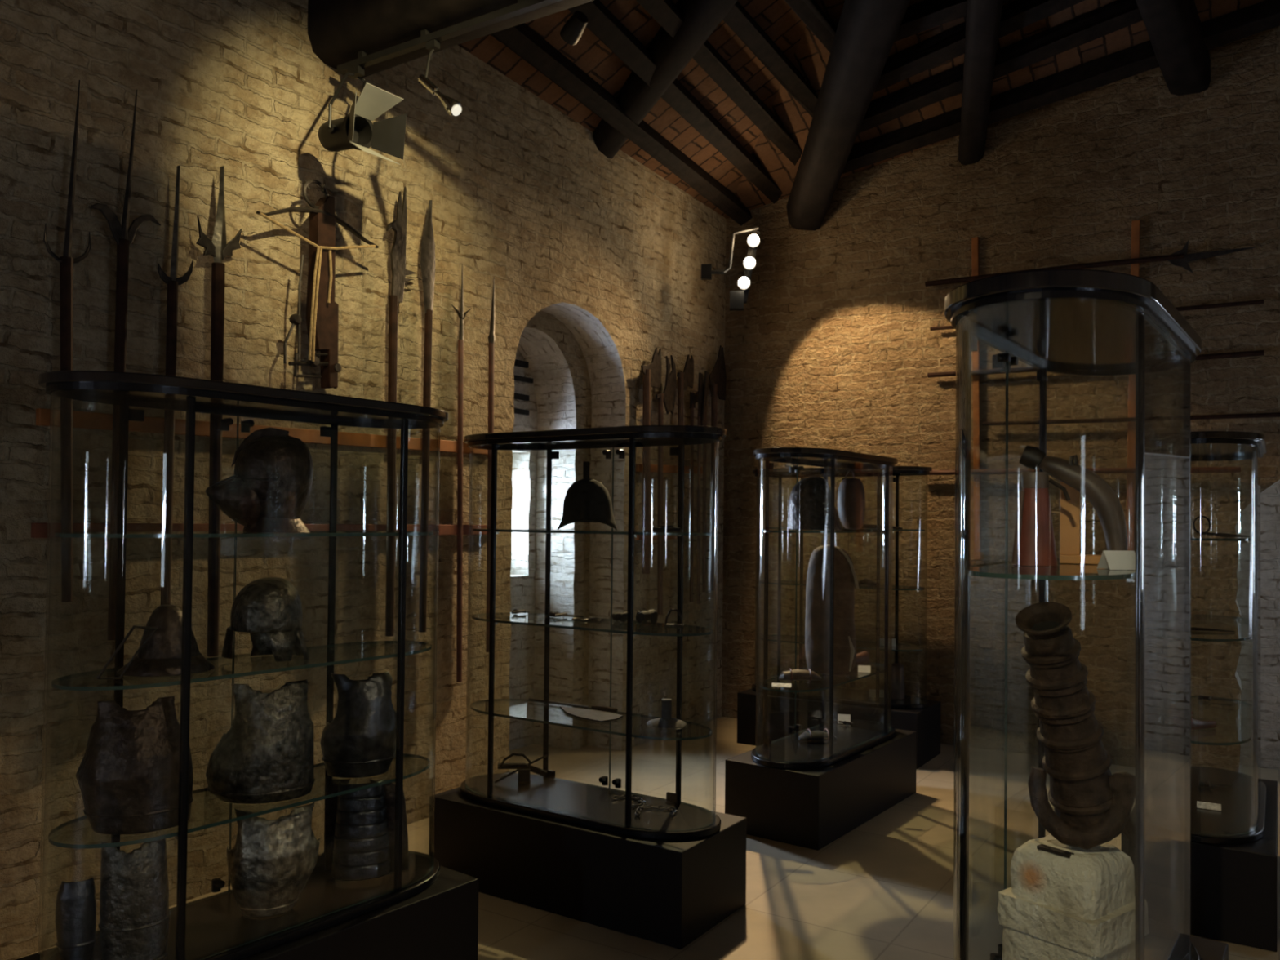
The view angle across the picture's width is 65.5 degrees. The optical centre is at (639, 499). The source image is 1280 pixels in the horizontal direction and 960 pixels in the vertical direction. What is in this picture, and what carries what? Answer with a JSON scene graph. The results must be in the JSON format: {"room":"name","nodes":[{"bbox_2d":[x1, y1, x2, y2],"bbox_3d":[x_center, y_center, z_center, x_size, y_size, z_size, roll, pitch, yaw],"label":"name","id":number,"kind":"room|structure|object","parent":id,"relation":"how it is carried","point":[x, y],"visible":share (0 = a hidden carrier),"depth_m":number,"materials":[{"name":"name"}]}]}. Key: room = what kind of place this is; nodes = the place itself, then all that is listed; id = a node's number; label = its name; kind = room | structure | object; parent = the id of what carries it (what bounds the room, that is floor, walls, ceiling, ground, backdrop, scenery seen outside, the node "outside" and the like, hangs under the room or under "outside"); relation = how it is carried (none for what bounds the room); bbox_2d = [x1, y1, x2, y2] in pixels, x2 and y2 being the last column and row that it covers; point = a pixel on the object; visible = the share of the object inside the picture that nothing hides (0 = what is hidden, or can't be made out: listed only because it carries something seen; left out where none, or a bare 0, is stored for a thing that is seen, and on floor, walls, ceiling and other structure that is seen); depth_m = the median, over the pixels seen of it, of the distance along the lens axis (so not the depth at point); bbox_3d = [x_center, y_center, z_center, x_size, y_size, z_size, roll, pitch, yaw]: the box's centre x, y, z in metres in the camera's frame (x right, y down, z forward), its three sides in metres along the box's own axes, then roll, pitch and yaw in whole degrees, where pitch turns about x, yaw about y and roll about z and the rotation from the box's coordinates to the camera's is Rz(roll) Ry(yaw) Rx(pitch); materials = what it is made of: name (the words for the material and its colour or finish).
{"room":"historic interior","nodes":[
{"label":"historic interior","id":0,"kind":"room"},
{"bbox_2d":[0,0,725,959],"bbox_3d":[-2.675,-0.621,3.734,0.930,4.529,11.000,0,-1,33],"label":"wall","id":1,"kind":"structure","parent":0,"point":[595,260],"depth_m":4.68,"materials":[{"name":"brick"}]},
{"bbox_2d":[31,522,487,537],"bbox_3d":[-1.516,0.143,4.649,0.030,0.062,2.508,0,-1,33],"label":"rail","id":2,"kind":"object","parent":1,"relation":"attached to","point":[38,530],"visible":0.51,"depth_m":4.16,"materials":[{"name":"red wood"}]},
{"bbox_2d":[35,408,488,454],"bbox_3d":[-1.512,-0.292,4.657,0.030,0.102,2.492,0,-1,33],"label":"rail","id":3,"kind":"object","parent":1,"relation":"attached to","point":[81,420],"visible":0.56,"depth_m":4.26,"materials":[{"name":"orange wood"}]},
{"bbox_2d":[43,80,91,602],"bbox_3d":[-2.100,-0.589,3.639,0.042,1.927,0.172,0,-1,36],"label":"polearm","id":4,"kind":"object","parent":3,"relation":"hanging from","point":[66,261],"visible":1,"depth_m":3.63,"materials":[{"name":"brown wood"}]},
{"bbox_2d":[88,89,160,640],"bbox_3d":[-1.984,-0.528,3.819,0.040,2.129,0.283,0,-1,36],"label":"polearm","id":5,"kind":"object","parent":3,"relation":"hanging from","point":[123,236],"visible":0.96,"depth_m":3.79,"materials":[{"name":"brown wood"}]},
{"bbox_2d":[157,164,193,605],"bbox_3d":[-1.873,-0.408,3.992,0.038,1.875,0.150,0,-1,36],"label":"corseque","id":6,"kind":"object","parent":3,"relation":"hanging from","point":[172,282],"visible":0.97,"depth_m":3.97,"materials":[{"name":"brown wood"}]},
{"bbox_2d":[195,165,241,657],"bbox_3d":[-1.769,-0.373,4.155,0.050,2.051,0.207,0,-1,36],"label":"polearm","id":7,"kind":"object","parent":3,"relation":"hanging from","point":[219,248],"visible":1,"depth_m":4.14,"materials":[{"name":"brown wood"}]},
{"bbox_2d":[418,200,435,632],"bbox_3d":[-1.114,-0.440,5.177,0.038,2.256,0.110,0,-1,36],"label":"glaive","id":8,"kind":"object","parent":3,"relation":"hanging from","point":[428,264],"visible":1,"depth_m":5.17,"materials":[{"name":"brown wood"}]},
{"bbox_2d":[451,263,471,682],"bbox_3d":[-0.978,-0.146,5.388,0.029,2.266,0.159,0,-1,33],"label":"spear","id":9,"kind":"object","parent":3,"relation":"hanging from","point":[460,341],"visible":1,"depth_m":5.38,"materials":[{"name":"red wood"}]},
{"bbox_2d":[485,276,495,652],"bbox_3d":[-0.844,-0.200,5.599,0.044,2.116,0.047,1,-1,0],"label":"spear","id":10,"kind":"object","parent":3,"relation":"hanging from","point":[491,338],"visible":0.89,"depth_m":5.59,"materials":[{"name":"red wood"}]},
{"bbox_2d":[256,179,378,388],"bbox_3d":[-1.454,-0.975,4.507,0.092,0.930,0.679,0,-1,32],"label":"crossbow","id":11,"kind":"object","parent":1,"relation":"attached to","point":[322,308],"visible":1,"depth_m":4.50,"materials":[{"name":"brown wood"}]},
{"bbox_2d":[385,535,395,636],"bbox_3d":[-1.257,0.432,4.952,0.042,0.499,0.054,0,-1,36],"label":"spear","id":12,"kind":"object","parent":1,"relation":"hanging from","point":[390,540],"depth_m":4.95,"materials":[{"name":"brown wood"}]},
{"bbox_2d":[386,428,396,530],"bbox_3d":[-1.253,-0.099,4.960,0.042,0.506,0.055,0,-1,36],"label":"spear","id":13,"kind":"object","parent":1,"relation":"hanging from","point":[391,461],"depth_m":4.96,"materials":[{"name":"brown wood"}]},
{"bbox_2d":[386,186,417,402],"bbox_3d":[-1.217,-1.028,5.014,0.042,1.093,0.198,0,-1,36],"label":"polearm","id":14,"kind":"object","parent":1,"relation":"hanging from","point":[397,226],"depth_m":4.99,"materials":[{"name":"brown wood"}]},
{"bbox_2d":[307,0,594,77],"bbox_3d":[1.037,-2.268,3.200,6.300,0.426,0.390,0,-1,33],"label":"tie beam","id":15,"kind":"structure","parent":1,"relation":"attached to","point":[338,29],"depth_m":4.44,"materials":[{"name":"brown wood"}]},
{"bbox_2d":[337,0,562,75],"bbox_3d":[-0.060,-2.036,3.804,3.200,0.075,0.035,0,-1,33],"label":"track","id":16,"kind":"object","parent":15,"relation":"hanging from","point":[522,6],"visible":1,"depth_m":4.29,"materials":[{"name":"black metal"}]},
{"bbox_2d":[318,65,406,164],"bbox_3d":[-1.239,-1.725,4.396,0.269,0.545,0.492,2,-1,-42],"label":"light","id":17,"kind":"object","parent":16,"relation":"hanging from","point":[356,131],"visible":1,"depth_m":4.36,"materials":[{"name":"black metal"}]},
{"bbox_2d":[417,39,462,116],"bbox_3d":[-0.844,-1.804,4.257,0.249,0.384,0.098,0,-1,37],"label":"spotlight","id":18,"kind":"object","parent":16,"relation":"attached to","point":[453,107],"visible":1,"depth_m":4.24,"materials":[{"name":"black metal"}]},
{"bbox_2d":[560,10,588,45],"bbox_3d":[-0.288,-2.123,4.469,0.097,0.146,0.143,2,-2,-43],"label":"spotlight","id":19,"kind":"object","parent":16,"relation":"hanging from","point":[573,29],"visible":1,"depth_m":4.44,"materials":[{"name":"black metal"}]},
{"bbox_2d":[657,534,662,614],"bbox_3d":[0.126,0.537,7.070,0.039,0.564,0.075,0,-1,33],"label":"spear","id":20,"kind":"object","parent":1,"relation":"hanging from","point":[660,552],"depth_m":7.08,"materials":[{"name":"brown wood"}]},
{"bbox_2d":[657,445,663,527],"bbox_3d":[0.129,-0.091,7.076,0.039,0.576,0.068,0,-1,33],"label":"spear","id":21,"kind":"object","parent":1,"relation":"hanging from","point":[660,448],"depth_m":7.09,"materials":[{"name":"brown wood"}]},
{"bbox_2d":[655,355,676,425],"bbox_3d":[0.172,-0.782,7.145,0.039,0.517,0.280,0,-1,33],"label":"polearm","id":22,"kind":"object","parent":1,"relation":"hanging from","point":[667,397],"depth_m":7.18,"materials":[{"name":"brown wood"}]},
{"bbox_2d":[635,463,702,474],"bbox_3d":[0.228,-0.222,7.370,0.030,0.080,0.910,0,-1,33],"label":"rail","id":23,"kind":"object","parent":1,"relation":"attached to","point":[654,468],"visible":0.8,"depth_m":7.31,"materials":[{"name":"orange wood"}]},
{"bbox_2d":[640,347,661,573],"bbox_3d":[0.073,-0.281,7.027,0.054,1.607,0.254,0,-1,33],"label":"halberd","id":24,"kind":"object","parent":23,"relation":"hanging from","point":[651,372],"visible":1,"depth_m":6.96,"materials":[{"name":"brown wood"}]},
{"bbox_2d":[676,355,693,608],"bbox_3d":[0.331,-0.141,7.429,0.043,1.896,0.234,0,-1,33],"label":"halberd","id":25,"kind":"object","parent":23,"relation":"hanging from","point":[685,379],"visible":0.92,"depth_m":7.38,"materials":[{"name":"brown wood"}]},
{"bbox_2d":[689,391,697,601],"bbox_3d":[0.408,-0.027,7.585,0.027,1.609,0.126,0,-1,33],"label":"spear","id":26,"kind":"object","parent":23,"relation":"hanging from","point":[693,397],"visible":0.9,"depth_m":7.55,"materials":[{"name":"brown wood"}]},
{"bbox_2d":[697,372,703,604],"bbox_3d":[0.455,-0.084,7.566,0.025,1.758,0.070,0,-1,33],"label":"glaive","id":27,"kind":"object","parent":1,"relation":"attached to","point":[700,384],"visible":1,"depth_m":7.54,"materials":[{"name":"brown wood"}]},
{"bbox_2d":[700,371,709,591],"bbox_3d":[0.488,-0.136,7.581,0.025,1.685,0.105,0,-1,33],"label":"glaive","id":28,"kind":"object","parent":1,"relation":"attached to","point":[706,373],"visible":1,"depth_m":7.58,"materials":[{"name":"brown wood"}]},
{"bbox_2d":[709,345,726,591],"bbox_3d":[0.604,-0.253,7.854,0.046,1.940,0.276,0,-1,33],"label":"halberd","id":29,"kind":"object","parent":1,"relation":"attached to","point":[717,377],"visible":0.91,"depth_m":7.80,"materials":[{"name":"brown wood"}]},
{"bbox_2d":[701,226,759,311],"bbox_3d":[0.660,-1.685,7.249,0.433,0.604,0.152,1,-1,0],"label":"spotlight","id":30,"kind":"object","parent":1,"relation":"attached to","point":[737,298],"visible":1,"depth_m":7.22,"materials":[{"name":"black metal"}]},
{"bbox_2d":[24,716,1279,959],"bbox_3d":[0.301,1.645,2.150,14.497,0.001,15.249,1,-1,0],"label":"floor","id":31,"kind":"structure","parent":0,"point":[883,889],"depth_m":4.48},
{"bbox_2d":[15,370,479,959],"bbox_3d":[-1.153,0.666,3.075,0.530,1.963,1.306,0,-1,38],"label":"display case","id":32,"kind":"object","parent":31,"relation":"on","point":[428,910],"visible":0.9,"depth_m":3.02,"materials":[{"name":"black glass"}]},
{"bbox_2d":[54,876,97,959],"bbox_3d":[-1.492,1.127,2.634,0.099,0.232,0.045,1,-1,-29],"label":"armor piece","id":33,"kind":"object","parent":32,"relation":"on","point":[75,920],"visible":1,"depth_m":2.62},
{"bbox_2d":[96,625,157,679],"bbox_3d":[-1.383,0.413,2.684,0.144,0.146,0.027,1,-1,-28],"label":"wire stand","id":34,"kind":"object","parent":32,"relation":"on","point":[154,628],"visible":1,"depth_m":2.68,"materials":[{"name":"metal"}]},
{"bbox_2d":[97,834,170,959],"bbox_3d":[-1.364,1.085,2.691,0.177,0.321,0.076,1,-1,-27],"label":"backplate","id":35,"kind":"object","parent":32,"relation":"on","point":[135,914],"visible":0.94,"depth_m":2.67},
{"bbox_2d":[75,696,193,834],"bbox_3d":[-1.355,0.716,2.679,0.290,0.348,0.128,1,-1,-27],"label":"breastplate","id":36,"kind":"object","parent":32,"relation":"on","point":[127,773],"visible":0.88,"depth_m":2.65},
{"bbox_2d":[116,604,214,676],"bbox_3d":[-1.355,0.396,2.852,0.253,0.188,0.255,1,-1,0],"label":"helmet","id":37,"kind":"object","parent":32,"relation":"on","point":[161,655],"visible":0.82,"depth_m":2.79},
{"bbox_2d":[48,753,430,848],"bbox_3d":[-1.156,0.907,3.070,0.356,0.010,1.218,0,-1,38],"label":"shelf","id":38,"kind":"object","parent":32,"relation":"attached to","point":[394,781],"depth_m":2.80,"materials":[{"name":"clear glass"}]},
{"bbox_2d":[51,640,431,690],"bbox_3d":[-1.151,0.502,3.078,0.356,0.010,1.218,0,-1,38],"label":"shelf","id":39,"kind":"object","parent":32,"relation":"attached to","point":[331,645],"depth_m":2.91,"materials":[{"name":"clear glass"}]},
{"bbox_2d":[54,530,433,537],"bbox_3d":[-1.147,0.107,3.085,0.356,0.010,1.218,0,-1,38],"label":"shelf","id":40,"kind":"object","parent":32,"relation":"attached to","point":[119,534],"depth_m":2.87,"materials":[{"name":"clear glass"}]},
{"bbox_2d":[204,426,313,532],"bbox_3d":[-1.147,-0.062,3.074,0.244,0.325,0.282,0,-1,27],"label":"helmet","id":41,"kind":"object","parent":32,"relation":"on","point":[268,490],"visible":1,"depth_m":3.00,"materials":[{"name":"metal"}]},
{"bbox_2d":[205,679,315,804],"bbox_3d":[-1.132,0.727,2.982,0.313,0.345,0.132,1,-1,-20],"label":"breastplate","id":42,"kind":"object","parent":32,"relation":"on","point":[266,755],"visible":1,"depth_m":2.95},
{"bbox_2d":[221,577,309,662],"bbox_3d":[-1.154,0.368,3.075,0.252,0.254,0.235,1,-1,0],"label":"helmet","id":43,"kind":"object","parent":32,"relation":"on","point":[269,609],"visible":1,"depth_m":3.00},
{"bbox_2d":[226,801,319,916],"bbox_3d":[-1.103,1.096,2.999,0.268,0.318,0.128,1,-1,-20],"label":"breastplate","id":44,"kind":"object","parent":32,"relation":"on","point":[270,863],"visible":1,"depth_m":2.97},
{"bbox_2d":[320,671,396,777],"bbox_3d":[-0.917,0.741,3.264,0.252,0.331,0.117,1,-1,-16],"label":"breastplate","id":45,"kind":"object","parent":32,"relation":"on","point":[360,740],"visible":0.96,"depth_m":3.24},
{"bbox_2d":[324,777,408,880],"bbox_3d":[-0.917,1.102,3.327,0.280,0.321,0.121,1,-1,-10],"label":"laminated culet","id":46,"kind":"object","parent":32,"relation":"on","point":[360,825],"visible":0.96,"depth_m":3.29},
{"bbox_2d":[428,425,746,949],"bbox_3d":[-0.237,0.699,4.287,1.306,1.963,0.530,0,-1,33],"label":"display case","id":47,"kind":"object","parent":31,"relation":"on","point":[570,849],"visible":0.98,"depth_m":4.07,"materials":[{"name":"black metal"}]},
{"bbox_2d":[494,752,548,783],"bbox_3d":[-0.543,1.227,4.567,0.254,0.129,0.067,1,-1,-16],"label":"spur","id":48,"kind":"object","parent":47,"relation":"on","point":[523,769],"visible":1,"depth_m":4.55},
{"bbox_2d":[557,462,617,529],"bbox_3d":[-0.226,-0.014,4.295,0.258,0.294,0.294,1,-1,0],"label":"helmet","id":49,"kind":"object","parent":47,"relation":"on","point":[587,500],"visible":1,"depth_m":4.20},
{"bbox_2d":[470,698,711,740],"bbox_3d":[-0.240,0.940,4.283,1.218,0.010,0.356,0,-1,33],"label":"shelf","id":50,"kind":"object","parent":47,"relation":"attached to","point":[545,705],"depth_m":4.22,"materials":[{"name":"clear glass"}]},
{"bbox_2d":[560,706,622,722],"bbox_3d":[-0.241,0.931,4.329,0.374,0.007,0.156,0,-2,44],"label":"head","id":51,"kind":"object","parent":47,"relation":"on","point":[598,716],"visible":1,"depth_m":4.28},
{"bbox_2d":[471,612,712,636],"bbox_3d":[-0.236,0.535,4.290,1.218,0.010,0.356,0,-1,33],"label":"shelf","id":52,"kind":"object","parent":47,"relation":"attached to","point":[610,625],"depth_m":4.20,"materials":[{"name":"clear glass"}]},
{"bbox_2d":[472,528,714,535],"bbox_3d":[-0.232,0.140,4.298,1.218,0.010,0.356,0,-1,33],"label":"shelf","id":53,"kind":"object","parent":47,"relation":"attached to","point":[548,531],"depth_m":4.14,"materials":[{"name":"clear glass"}]},
{"bbox_2d":[646,698,686,728],"bbox_3d":[0.111,0.884,4.144,0.166,0.102,0.170,1,-1,0],"label":"stand","id":54,"kind":"object","parent":47,"relation":"on","point":[666,721],"visible":1,"depth_m":4.12,"materials":[{"name":"metal"}]},
{"bbox_2d":[724,447,916,850],"bbox_3d":[1.042,0.736,5.517,0.530,1.963,1.306,0,-1,36],"label":"display case","id":55,"kind":"object","parent":31,"relation":"on","point":[788,789],"visible":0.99,"depth_m":5.14,"materials":[{"name":"black metal"}]},
{"bbox_2d":[778,668,821,681],"bbox_3d":[0.847,0.931,5.267,0.220,0.067,0.104,1,-1,0],"label":"bundle","id":56,"kind":"object","parent":55,"relation":"on","point":[795,674],"visible":1,"depth_m":5.23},
{"bbox_2d":[787,476,841,529],"bbox_3d":[0.940,0.022,5.350,0.288,0.284,0.273,1,-1,0],"label":"burgonet","id":57,"kind":"object","parent":55,"relation":"on","point":[809,503],"visible":0.95,"depth_m":5.26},
{"bbox_2d":[760,662,884,692],"bbox_3d":[1.040,0.977,5.513,0.356,0.010,1.218,0,-1,36],"label":"shelf","id":58,"kind":"object","parent":55,"relation":"attached to","point":[765,682],"depth_m":5.22,"materials":[{"name":"clear glass"}]},
{"bbox_2d":[760,529,884,533],"bbox_3d":[1.048,0.177,5.528,0.356,0.010,1.218,0,-1,36],"label":"shelf","id":59,"kind":"object","parent":55,"relation":"attached to","point":[762,531],"depth_m":5.21,"materials":[{"name":"clear glass"}]},
{"bbox_2d":[804,545,858,674],"bbox_3d":[1.066,0.612,5.503,0.297,0.716,0.160,0,-1,23],"label":"shield","id":60,"kind":"object","parent":55,"relation":"on","point":[818,578],"visible":0.9,"depth_m":5.45,"materials":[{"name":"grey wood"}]},
{"bbox_2d":[837,469,865,529],"bbox_3d":[1.191,0.003,5.614,0.155,0.340,0.140,1,-1,0],"label":"pouch","id":61,"kind":"object","parent":55,"relation":"on","point":[851,493],"visible":1,"depth_m":5.56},
{"bbox_2d":[737,466,940,768],"bbox_3d":[1.392,0.768,7.007,1.306,1.963,0.530,0,-1,33],"label":"display case","id":62,"kind":"object","parent":31,"relation":"on","point":[920,715],"visible":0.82,"depth_m":6.85,"materials":[{"name":"black metal"}]},
{"bbox_2d":[757,635,924,651],"bbox_3d":[1.389,1.009,7.002,1.218,0.010,0.356,0,-1,33],"label":"shelf","id":63,"kind":"object","parent":62,"relation":"attached to","point":[783,638],"depth_m":6.92,"materials":[{"name":"clear glass"}]},
{"bbox_2d":[757,580,924,590],"bbox_3d":[1.394,0.604,7.010,1.218,0.010,0.356,0,-1,33],"label":"shelf","id":64,"kind":"object","parent":62,"relation":"attached to","point":[878,587],"depth_m":6.90,"materials":[{"name":"clear glass"}]},
{"bbox_2d":[759,527,924,530],"bbox_3d":[1.398,0.209,7.018,1.218,0.010,0.356,0,-1,33],"label":"shelf","id":65,"kind":"object","parent":62,"relation":"attached to","point":[779,528],"depth_m":6.73,"materials":[{"name":"clear glass"}]},
{"bbox_2d":[888,662,905,699],"bbox_3d":[1.757,1.241,6.796,0.102,0.235,0.104,1,-1,0],"label":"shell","id":66,"kind":"object","parent":62,"relation":"on","point":[898,692],"visible":0.97,"depth_m":6.76,"materials":[{"name":"brown metal"}]},
{"bbox_2d":[944,268,1228,959],"bbox_3d":[1.154,0.600,2.589,0.530,2.123,1.306,0,-1,36],"label":"display case","id":67,"kind":"object","parent":31,"relation":"on","point":[1067,321],"visible":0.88,"depth_m":2.42,"materials":[{"name":"black glass"}]},
{"bbox_2d":[1011,471,1057,565],"bbox_3d":[1.008,0.050,2.538,0.105,0.237,0.085,0,-1,31],"label":"leather quiver","id":68,"kind":"object","parent":67,"relation":"on","point":[1033,544],"visible":1,"depth_m":2.51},
{"bbox_2d":[996,833,1149,959],"bbox_3d":[1.079,1.064,2.483,0.265,0.409,0.270,1,-1,-37],"label":"stone pedestal","id":69,"kind":"object","parent":67,"relation":"on","point":[1062,901],"visible":0.92,"depth_m":2.41,"materials":[{"name":"stone"}]},
{"bbox_2d":[1015,601,1135,849],"bbox_3d":[1.085,0.558,2.465,0.394,0.611,0.213,1,-1,-16],"label":"cannon","id":70,"kind":"object","parent":69,"relation":"on","point":[1092,806],"visible":1,"depth_m":2.40,"materials":[{"name":"metal"}]},
{"bbox_2d":[1018,444,1127,551],"bbox_3d":[1.123,0.013,2.585,0.259,0.312,0.083,0,-1,23],"label":"powder horn","id":71,"kind":"object","parent":67,"relation":"on","point":[1106,504],"visible":0.91,"depth_m":2.54,"materials":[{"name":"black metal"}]},
{"bbox_2d":[964,558,1182,580],"bbox_3d":[1.158,0.177,2.597,0.356,0.010,1.218,0,-1,36],"label":"shelf","id":72,"kind":"object","parent":67,"relation":"attached to","point":[1062,571],"depth_m":2.26,"materials":[{"name":"clear glass"}]},
{"bbox_2d":[1059,480,1101,564],"bbox_3d":[1.197,0.060,2.694,0.111,0.226,0.100,0,-1,24],"label":"wooden stand","id":73,"kind":"object","parent":67,"relation":"on","point":[1069,510],"visible":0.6,"depth_m":2.68,"materials":[{"name":"brown wood"}]},
{"bbox_2d":[1097,550,1135,569],"bbox_3d":[1.138,0.144,2.366,0.075,0.044,0.062,1,-1,-3],"label":"label card","id":74,"kind":"object","parent":67,"relation":"on","point":[1111,559],"visible":0.89,"depth_m":2.35,"materials":[{"name":"paper"}]},
{"bbox_2d":[1120,431,1277,951],"bbox_3d":[2.522,0.730,4.432,0.530,1.963,1.306,0,-1,33],"label":"display case","id":75,"kind":"object","parent":31,"relation":"on","point":[1234,847],"depth_m":4.03,"materials":[{"name":"black metal"}]},
{"bbox_2d":[1152,534,1253,541],"bbox_3d":[2.528,0.172,4.443,0.356,0.010,1.218,0,-1,33],"label":"shelf","id":76,"kind":"object","parent":75,"relation":"attached to","point":[1155,537],"depth_m":4.04,"materials":[{"name":"clear glass"}]},
{"bbox_2d":[1152,613,1253,641],"bbox_3d":[2.524,0.567,4.435,0.356,0.010,1.218,0,-1,33],"label":"shelf","id":77,"kind":"object","parent":75,"relation":"attached to","point":[1242,627],"depth_m":4.36,"materials":[{"name":"clear glass"}]},
{"bbox_2d":[1152,695,1253,745],"bbox_3d":[2.520,0.972,4.428,0.356,0.010,1.218,0,-1,33],"label":"shelf","id":78,"kind":"object","parent":75,"relation":"attached to","point":[1163,704],"depth_m":4.43,"materials":[{"name":"clear glass"}]},
{"bbox_2d":[457,0,1265,218],"bbox_3d":[0.446,-3.178,1.796,6.720,1.667,11.786,0,-1,33],"label":"ceiling","id":79,"kind":"structure","parent":0,"point":[776,18],"depth_m":6.47,"materials":[{"name":"wood"}]},
{"bbox_2d":[491,22,752,226],"bbox_3d":[-0.601,-2.540,5.606,0.158,0.566,6.373,0,-1,30],"label":"ceiling beam","id":80,"kind":"structure","parent":79,"relation":"attached to","point":[522,40],"depth_m":6.26,"materials":[{"name":"brown wood"}]},
{"bbox_2d":[593,0,737,159],"bbox_3d":[0.614,-3.061,5.371,0.273,1.537,3.470,1,-1,-33],"label":"roof beam","id":81,"kind":"structure","parent":79,"relation":"attached to","point":[670,55],"depth_m":5.98,"materials":[{"name":"brown wood"}]},
{"bbox_2d":[568,0,782,204],"bbox_3d":[-0.098,-2.666,5.810,0.161,0.579,5.693,0,-1,29],"label":"roof beam","id":82,"kind":"structure","parent":79,"relation":"attached to","point":[602,23],"depth_m":6.37,"materials":[{"name":"brown wood"}]},
{"bbox_2d":[635,0,802,165],"bbox_3d":[0.278,-2.769,5.936,0.158,0.431,4.141,0,-1,30],"label":"roof beam","id":83,"kind":"structure","parent":79,"relation":"attached to","point":[665,12],"depth_m":6.41,"materials":[{"name":"brown wood"}]},
{"bbox_2d":[723,0,817,117],"bbox_3d":[0.543,-2.887,5.889,0.154,0.329,3.128,0,-1,31],"label":"roof beam","id":84,"kind":"structure","parent":79,"relation":"attached to","point":[737,19],"depth_m":6.29,"materials":[{"name":"brown wood"}]},
{"bbox_2d":[784,0,835,52],"bbox_3d":[0.821,-3.028,5.776,0.163,0.258,2.232,0,-1,32],"label":"roof beam","id":85,"kind":"structure","parent":79,"relation":"attached to","point":[809,11],"depth_m":6.12,"materials":[{"name":"brown wood"}]},
{"bbox_2d":[786,0,910,231],"bbox_3d":[1.398,-3.013,5.848,0.377,1.808,3.933,1,-1,-4],"label":"roof beam","id":86,"kind":"structure","parent":79,"relation":"attached to","point":[867,30],"depth_m":6.45,"materials":[{"name":"brown wood"}]},
{"bbox_2d":[893,0,1013,42],"bbox_3d":[2.234,-3.080,5.925,1.592,0.409,0.157,0,-1,27],"label":"roof beam","id":87,"kind":"structure","parent":79,"relation":"attached to","point":[926,15],"depth_m":6.11,"materials":[{"name":"brown wood"}]},
{"bbox_2d":[874,0,1084,92],"bbox_3d":[2.485,-3.028,6.029,2.296,0.603,0.151,0,-1,34],"label":"roof beam","id":88,"kind":"structure","parent":79,"relation":"attached to","point":[942,47],"depth_m":6.33,"materials":[{"name":"brown wood"}]},
{"bbox_2d":[958,0,1003,164],"bbox_3d":[1.986,-3.108,5.605,0.237,1.378,3.495,0,-1,15],"label":"roof beam","id":89,"kind":"structure","parent":79,"relation":"attached to","point":[983,20],"depth_m":6.36,"materials":[{"name":"brown wood"}]},
{"bbox_2d":[857,0,1142,133],"bbox_3d":[2.747,-2.937,6.240,2.963,0.715,0.154,0,-1,32],"label":"roof beam","id":90,"kind":"structure","parent":79,"relation":"attached to","point":[1117,15],"depth_m":6.39,"materials":[{"name":"brown wood"}]},
{"bbox_2d":[842,0,1279,173],"bbox_3d":[2.953,-2.787,6.585,3.375,0.731,0.155,0,-1,29],"label":"ceiling beam","id":91,"kind":"structure","parent":79,"relation":"attached to","point":[1264,15],"depth_m":6.62,"materials":[{"name":"brown wood"}]},
{"bbox_2d":[1135,0,1210,95],"bbox_3d":[2.577,-3.230,5.258,0.278,1.175,3.403,0,-1,39],"label":"roof beam","id":92,"kind":"structure","parent":79,"relation":"attached to","point":[1174,28],"depth_m":6.08,"materials":[{"name":"brown wood"}]},
{"bbox_2d":[721,26,1279,772],"bbox_3d":[3.620,-0.841,6.787,6.400,5.218,0.700,0,-1,31],"label":"wall","id":93,"kind":"structure","parent":0,"point":[832,344],"depth_m":6.93,"materials":[{"name":"brick"}]},
{"bbox_2d":[971,236,981,559],"bbox_3d":[2.395,-0.720,7.086,0.070,2.302,0.030,0,-1,31],"label":"upright","id":94,"kind":"object","parent":93,"relation":"attached to","point":[975,241],"visible":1,"depth_m":7.07,"materials":[{"name":"orange wood"}]},
{"bbox_2d":[928,466,1240,475],"bbox_3d":[2.891,-0.189,6.732,2.009,0.045,0.036,0,-1,31],"label":"long pike","id":95,"kind":"object","parent":94,"relation":"attached to","point":[1175,469],"visible":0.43,"depth_m":6.59,"materials":[{"name":"red wood"}]},
{"bbox_2d":[924,240,1261,286],"bbox_3d":[2.973,-1.556,6.718,2.076,0.220,0.036,0,-1,31],"label":"long halberd","id":96,"kind":"object","parent":94,"relation":"attached to","point":[1180,258],"visible":0.89,"depth_m":6.53,"materials":[{"name":"brown wood"}]},
{"bbox_2d":[927,350,1263,377],"bbox_3d":[2.980,-0.901,6.697,2.067,0.045,0.034,0,-1,31],"label":"long pike","id":97,"kind":"object","parent":94,"relation":"attached to","point":[1258,353],"visible":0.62,"depth_m":6.86,"materials":[{"name":"brown wood"}]},
{"bbox_2d":[929,299,1263,330],"bbox_3d":[2.990,-1.230,6.699,2.052,0.040,0.026,0,-1,31],"label":"long pike","id":98,"kind":"object","parent":94,"relation":"attached to","point":[1260,301],"visible":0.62,"depth_m":6.32,"materials":[{"name":"brown wood"}]},
{"bbox_2d":[982,412,1279,426],"bbox_3d":[3.246,-0.525,6.529,1.931,0.041,0.028,0,-1,31],"label":"long pike","id":99,"kind":"object","parent":94,"relation":"attached to","point":[1273,414],"visible":1,"depth_m":6.53,"materials":[{"name":"brown wood"}]},
{"bbox_2d":[1125,219,1140,551],"bbox_3d":[3.256,-0.721,6.575,0.086,2.245,0.030,0,-1,31],"label":"upright","id":100,"kind":"object","parent":93,"relation":"attached to","point":[1135,224],"visible":0.51,"depth_m":6.56,"materials":[{"name":"orange wood"}]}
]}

